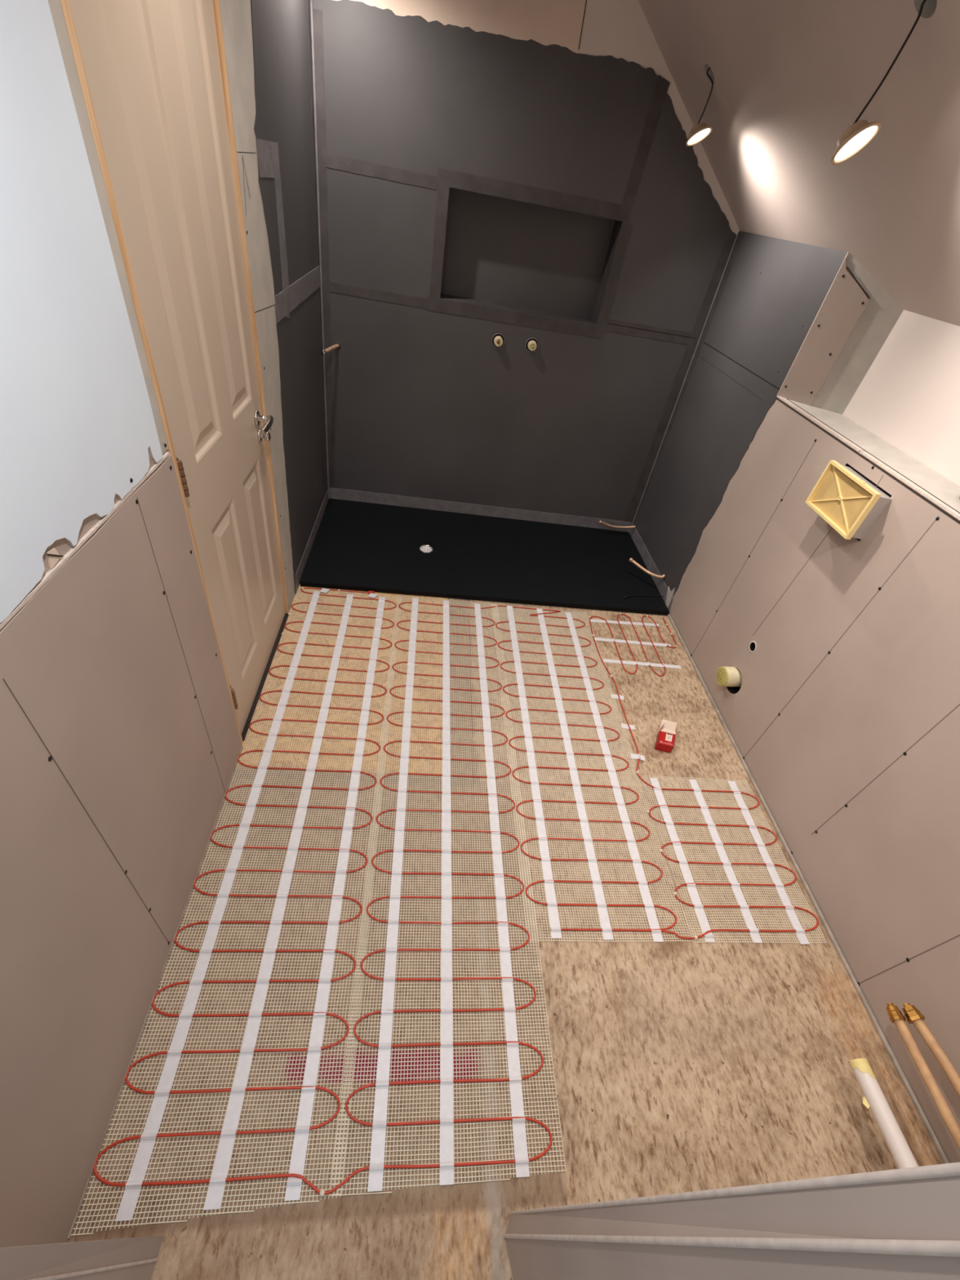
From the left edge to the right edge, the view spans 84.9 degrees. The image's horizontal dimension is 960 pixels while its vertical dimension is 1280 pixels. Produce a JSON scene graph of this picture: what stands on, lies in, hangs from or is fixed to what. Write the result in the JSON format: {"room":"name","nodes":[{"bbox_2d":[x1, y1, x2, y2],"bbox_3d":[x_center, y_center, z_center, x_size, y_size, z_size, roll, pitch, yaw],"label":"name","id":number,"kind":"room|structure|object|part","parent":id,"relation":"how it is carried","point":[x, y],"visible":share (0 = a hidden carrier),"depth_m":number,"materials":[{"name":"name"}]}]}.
{"room":"building under construction","nodes":[
{"label":"building under construction","id":0,"kind":"room"},
{"bbox_2d":[0,0,328,1247],"bbox_3d":[-0.811,-0.790,1.522,0.128,2.452,3.500,5,41,-8],"label":"wall","id":1,"kind":"structure","parent":0,"point":[121,745],"depth_m":1.02,"materials":[{"name":"white paint"}]},
{"bbox_2d":[59,0,242,743],"bbox_3d":[-0.810,-0.411,1.312,0.112,2.160,0.038,5,41,-8],"label":"trim","id":2,"kind":"structure","parent":1,"relation":"attached to","point":[64,4],"depth_m":1.02,"materials":[{"name":"brown wood"}]},
{"bbox_2d":[67,746,243,1238],"bbox_3d":[-0.879,0.820,1.542,0.007,0.008,1.240,5,41,-8],"label":"trim","id":3,"kind":"structure","parent":1,"relation":"attached to","point":[148,1013],"depth_m":1.34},
{"bbox_2d":[68,0,285,734],"bbox_3d":[-0.776,-0.663,1.623,0.104,2.122,0.783,5,41,-8],"label":"door","id":4,"kind":"structure","parent":1,"relation":"in","point":[153,70],"depth_m":1.35,"materials":[{"name":"beige wood"}]},
{"bbox_3d":[-0.783,-0.782,1.889,0.064,0.052,0.128,5,41,-8],"label":"handle","id":5,"kind":"part","parent":4,"relation":"part of","materials":[{"name":"silver metal"}]},
{"bbox_2d":[213,0,288,613],"bbox_3d":[-0.850,-0.941,1.908,0.112,2.160,0.014,5,41,-8],"label":"trim","id":6,"kind":"structure","parent":1,"relation":"attached to","point":[216,6],"depth_m":1.65,"materials":[{"name":"brown wood"}]},
{"bbox_2d":[241,613,288,741],"bbox_3d":[-0.964,0.128,2.316,0.066,0.004,0.783,5,41,-8],"label":"trim","id":7,"kind":"structure","parent":1,"relation":"attached to","point":[246,728],"depth_m":2.27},
{"bbox_2d":[320,343,340,355],"bbox_3d":[-0.804,-1.568,2.833,0.032,0.042,0.242,10,41,-1],"label":"copper pipe","id":8,"kind":"object","parent":1,"relation":"attached to","point":[323,352],"visible":1,"depth_m":2.81,"materials":[{"name":"brown metal"}]},
{"bbox_2d":[0,1162,959,1279],"bbox_3d":[0.467,0.465,0.382,2.540,2.450,0.145,5,41,-8],"label":"wall","id":9,"kind":"structure","parent":0,"point":[902,1224],"depth_m":0.48,"materials":[{"name":"white paint"}]},
{"bbox_2d":[848,1057,918,1168],"bbox_3d":[1.033,1.223,1.342,0.059,0.050,0.236,5,41,-8],"label":"pipe","id":10,"kind":"object","parent":9,"relation":"attached to","point":[873,1098],"visible":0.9,"depth_m":1.34,"materials":[{"name":"white plastic"}]},
{"bbox_2d":[885,1003,959,1151],"bbox_3d":[1.137,1.119,1.323,0.044,0.044,0.342,5,41,-8],"label":"supply pipe","id":11,"kind":"object","parent":9,"relation":"attached to","point":[895,1015],"visible":1,"depth_m":1.33,"materials":[{"name":"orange metal"}]},
{"bbox_2d":[902,1003,959,1098],"bbox_3d":[1.185,1.111,1.314,0.044,0.061,0.338,1,42,-12],"label":"supply pipe","id":12,"kind":"object","parent":9,"relation":"attached to","point":[913,1015],"visible":1,"depth_m":1.36,"materials":[{"name":"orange metal"}]},
{"bbox_2d":[67,583,942,1279],"bbox_3d":[0.120,0.559,2.113,2.500,0.050,4.800,5,41,-8],"label":"floor","id":13,"kind":"structure","parent":0,"point":[679,1066],"depth_m":1.50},
{"bbox_2d":[71,586,826,1235],"bbox_3d":[0.119,0.546,2.080,2.115,0.012,2.301,5,41,-8],"label":"mat","id":14,"kind":"object","parent":13,"relation":"on","point":[217,1181],"depth_m":1.73,"materials":[{"name":"beige fabric"}]},
{"bbox_3d":[-0.638,0.496,1.971,0.547,0.001,2.278,5,41,-8],"label":"panel","id":15,"kind":"part","parent":14,"relation":"part of","materials":[{"name":"beige fabric"}]},
{"bbox_3d":[-0.120,0.524,2.057,0.556,0.001,2.255,5,41,-8],"label":"panel","id":16,"kind":"part","parent":14,"relation":"part of","materials":[{"name":"beige fabric"}]},
{"bbox_3d":[0.381,0.393,2.322,0.558,0.001,1.724,5,41,-8],"label":"panel","id":17,"kind":"part","parent":14,"relation":"part of","materials":[{"name":"beige fabric"}]},
{"bbox_3d":[0.661,0.273,2.522,0.062,0.001,0.026,9,41,-2],"label":"tape strip","id":18,"kind":"part","parent":14,"relation":"part of","materials":[{"name":"white plastic"}]},
{"bbox_3d":[0.674,0.394,2.387,0.062,0.001,0.026,9,41,-2],"label":"tape strip","id":19,"kind":"part","parent":14,"relation":"part of","materials":[{"name":"white plastic"}]},
{"bbox_3d":[0.834,0.010,2.857,0.441,0.007,0.024,5,41,-7],"label":"tape strip","id":20,"kind":"part","parent":14,"relation":"part of","materials":[{"name":"white plastic"}]},
{"bbox_3d":[0.681,0.502,2.261,0.063,0.007,0.026,11,41,-1],"label":"tape strip","id":21,"kind":"part","parent":14,"relation":"part of","materials":[{"name":"white plastic"}]},
{"bbox_3d":[0.847,0.122,2.732,0.426,0.007,0.024,5,41,-7],"label":"tape strip","id":22,"kind":"part","parent":14,"relation":"part of","materials":[{"name":"white plastic"}]},
{"bbox_3d":[0.922,0.796,1.985,0.490,0.001,0.640,5,41,-8],"label":"panel","id":23,"kind":"part","parent":14,"relation":"part of","materials":[{"name":"beige fabric"}]},
{"bbox_2d":[299,498,669,615],"bbox_3d":[0.056,-0.532,3.282,2.096,0.030,0.954,5,41,-8],"label":"shower tray","id":24,"kind":"object","parent":13,"relation":"on","point":[357,546],"visible":0.99,"depth_m":3.20,"materials":[{"name":"black plastic"}]},
{"bbox_2d":[623,595,663,598],"bbox_3d":[0.980,-0.265,3.155,0.276,0.012,0.027,-4,43,-17],"label":"cable","id":25,"kind":"object","parent":24,"relation":"on","point":[631,595],"visible":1,"depth_m":3.16,"materials":[{"name":"rubber"}]},
{"bbox_2d":[590,618,659,626],"bbox_3d":[0.824,-0.098,2.983,0.416,0.001,0.024,3,41,-9],"label":"tape strip","id":26,"kind":"object","parent":13,"relation":"on","point":[591,620],"visible":1,"depth_m":2.98,"materials":[{"name":"white plastic"}]},
{"bbox_2d":[654,719,680,752],"bbox_3d":[0.845,0.432,2.350,0.089,0.043,0.172,21,42,11],"label":"carton","id":27,"kind":"object","parent":13,"relation":"on","point":[665,739],"visible":1,"depth_m":2.33,"materials":[{"name":"red cardboard"}]},
{"bbox_2d":[312,0,739,533],"bbox_3d":[0.297,-1.873,2.973,2.540,2.500,0.346,5,41,-8],"label":"wall","id":28,"kind":"structure","parent":0,"point":[520,171],"depth_m":2.75,"materials":[{"name":"black paint"}]},
{"bbox_2d":[490,332,505,348],"bbox_3d":[0.103,-1.671,2.938,0.082,0.082,0.038,5,41,-8],"label":"shower valve","id":29,"kind":"object","parent":28,"relation":"attached to","point":[498,340],"visible":1,"depth_m":2.94,"materials":[{"name":"gold metal"}]},
{"bbox_2d":[310,0,738,532],"bbox_3d":[0.194,-1.690,2.947,2.114,2.170,0.086,5,41,-8],"label":"trim","id":30,"kind":"structure","parent":28,"relation":"attached to","point":[311,1],"depth_m":2.78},
{"bbox_2d":[524,337,539,352],"bbox_3d":[0.296,-1.659,2.961,0.082,0.082,0.038,5,41,-8],"label":"shower valve","id":31,"kind":"object","parent":28,"relation":"attached to","point":[531,344],"visible":1,"depth_m":2.96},
{"bbox_2d":[629,231,959,1163],"bbox_3d":[1.437,-0.356,2.024,0.307,1.821,3.550,5,41,-8],"label":"wall","id":32,"kind":"structure","parent":0,"point":[843,717],"depth_m":1.95,"materials":[{"name":"beige paint"}]},
{"bbox_2d":[598,520,635,528],"bbox_3d":[0.959,-0.801,3.667,0.277,0.049,0.032,5,41,-8],"label":"copper pipe","id":33,"kind":"object","parent":32,"relation":"attached to","point":[600,521],"visible":1,"depth_m":3.67,"materials":[{"name":"orange metal"}]},
{"bbox_2d":[628,557,666,578],"bbox_3d":[1.035,-0.440,3.246,0.256,0.054,0.036,33,45,23],"label":"copper pipe","id":34,"kind":"object","parent":32,"relation":"attached to","point":[631,559],"visible":1,"depth_m":3.25,"materials":[{"name":"orange metal"}]},
{"bbox_2d":[715,666,742,686],"bbox_3d":[1.195,0.173,2.468,0.128,0.102,0.096,5,41,-8],"label":"pipe stub","id":35,"kind":"object","parent":32,"relation":"attached to","point":[726,676],"visible":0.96,"depth_m":2.43,"materials":[{"name":"yellow plastic"}]},
{"bbox_2d":[667,613,949,1164],"bbox_3d":[1.171,0.623,2.234,0.012,0.010,2.330,5,41,-8],"label":"trim","id":36,"kind":"structure","parent":32,"relation":"attached to","point":[940,1151],"depth_m":1.79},
{"bbox_2d":[805,459,891,539],"bbox_3d":[1.312,-0.485,1.839,0.155,0.188,0.290,5,41,-8],"label":"box","id":37,"kind":"object","parent":32,"relation":"attached to","point":[850,502],"visible":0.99,"depth_m":1.79,"materials":[{"name":"yellow plastic"}]},
{"bbox_3d":[1.249,-0.488,1.816,0.011,0.147,0.248,5,41,-8],"label":"ribbed panel","id":38,"kind":"part","parent":37,"relation":"part of","materials":[{"name":"yellow plastic"}]},
{"bbox_2d":[638,0,959,326],"bbox_3d":[0.488,-1.284,1.135,2.570,1.064,3.750,5,41,-8],"label":"ceiling","id":39,"kind":"structure","parent":0,"point":[788,77],"depth_m":1.67,"materials":[{"name":"white paint"}]},
{"bbox_2d":[685,66,713,146],"bbox_3d":[0.915,-2.142,2.109,0.098,0.239,0.098,5,41,-8],"label":"pendant light","id":40,"kind":"object","parent":39,"relation":"in","point":[701,131],"visible":0.98,"depth_m":2.14,"materials":[{"name":"black metal"}]},
{"bbox_2d":[831,0,926,164],"bbox_3d":[0.936,-1.301,1.221,0.107,0.297,0.078,-21,50,-32],"label":"pendant light","id":41,"kind":"object","parent":39,"relation":"in","point":[860,133],"visible":1,"depth_m":1.27,"materials":[{"name":"black metal"}]}
]}

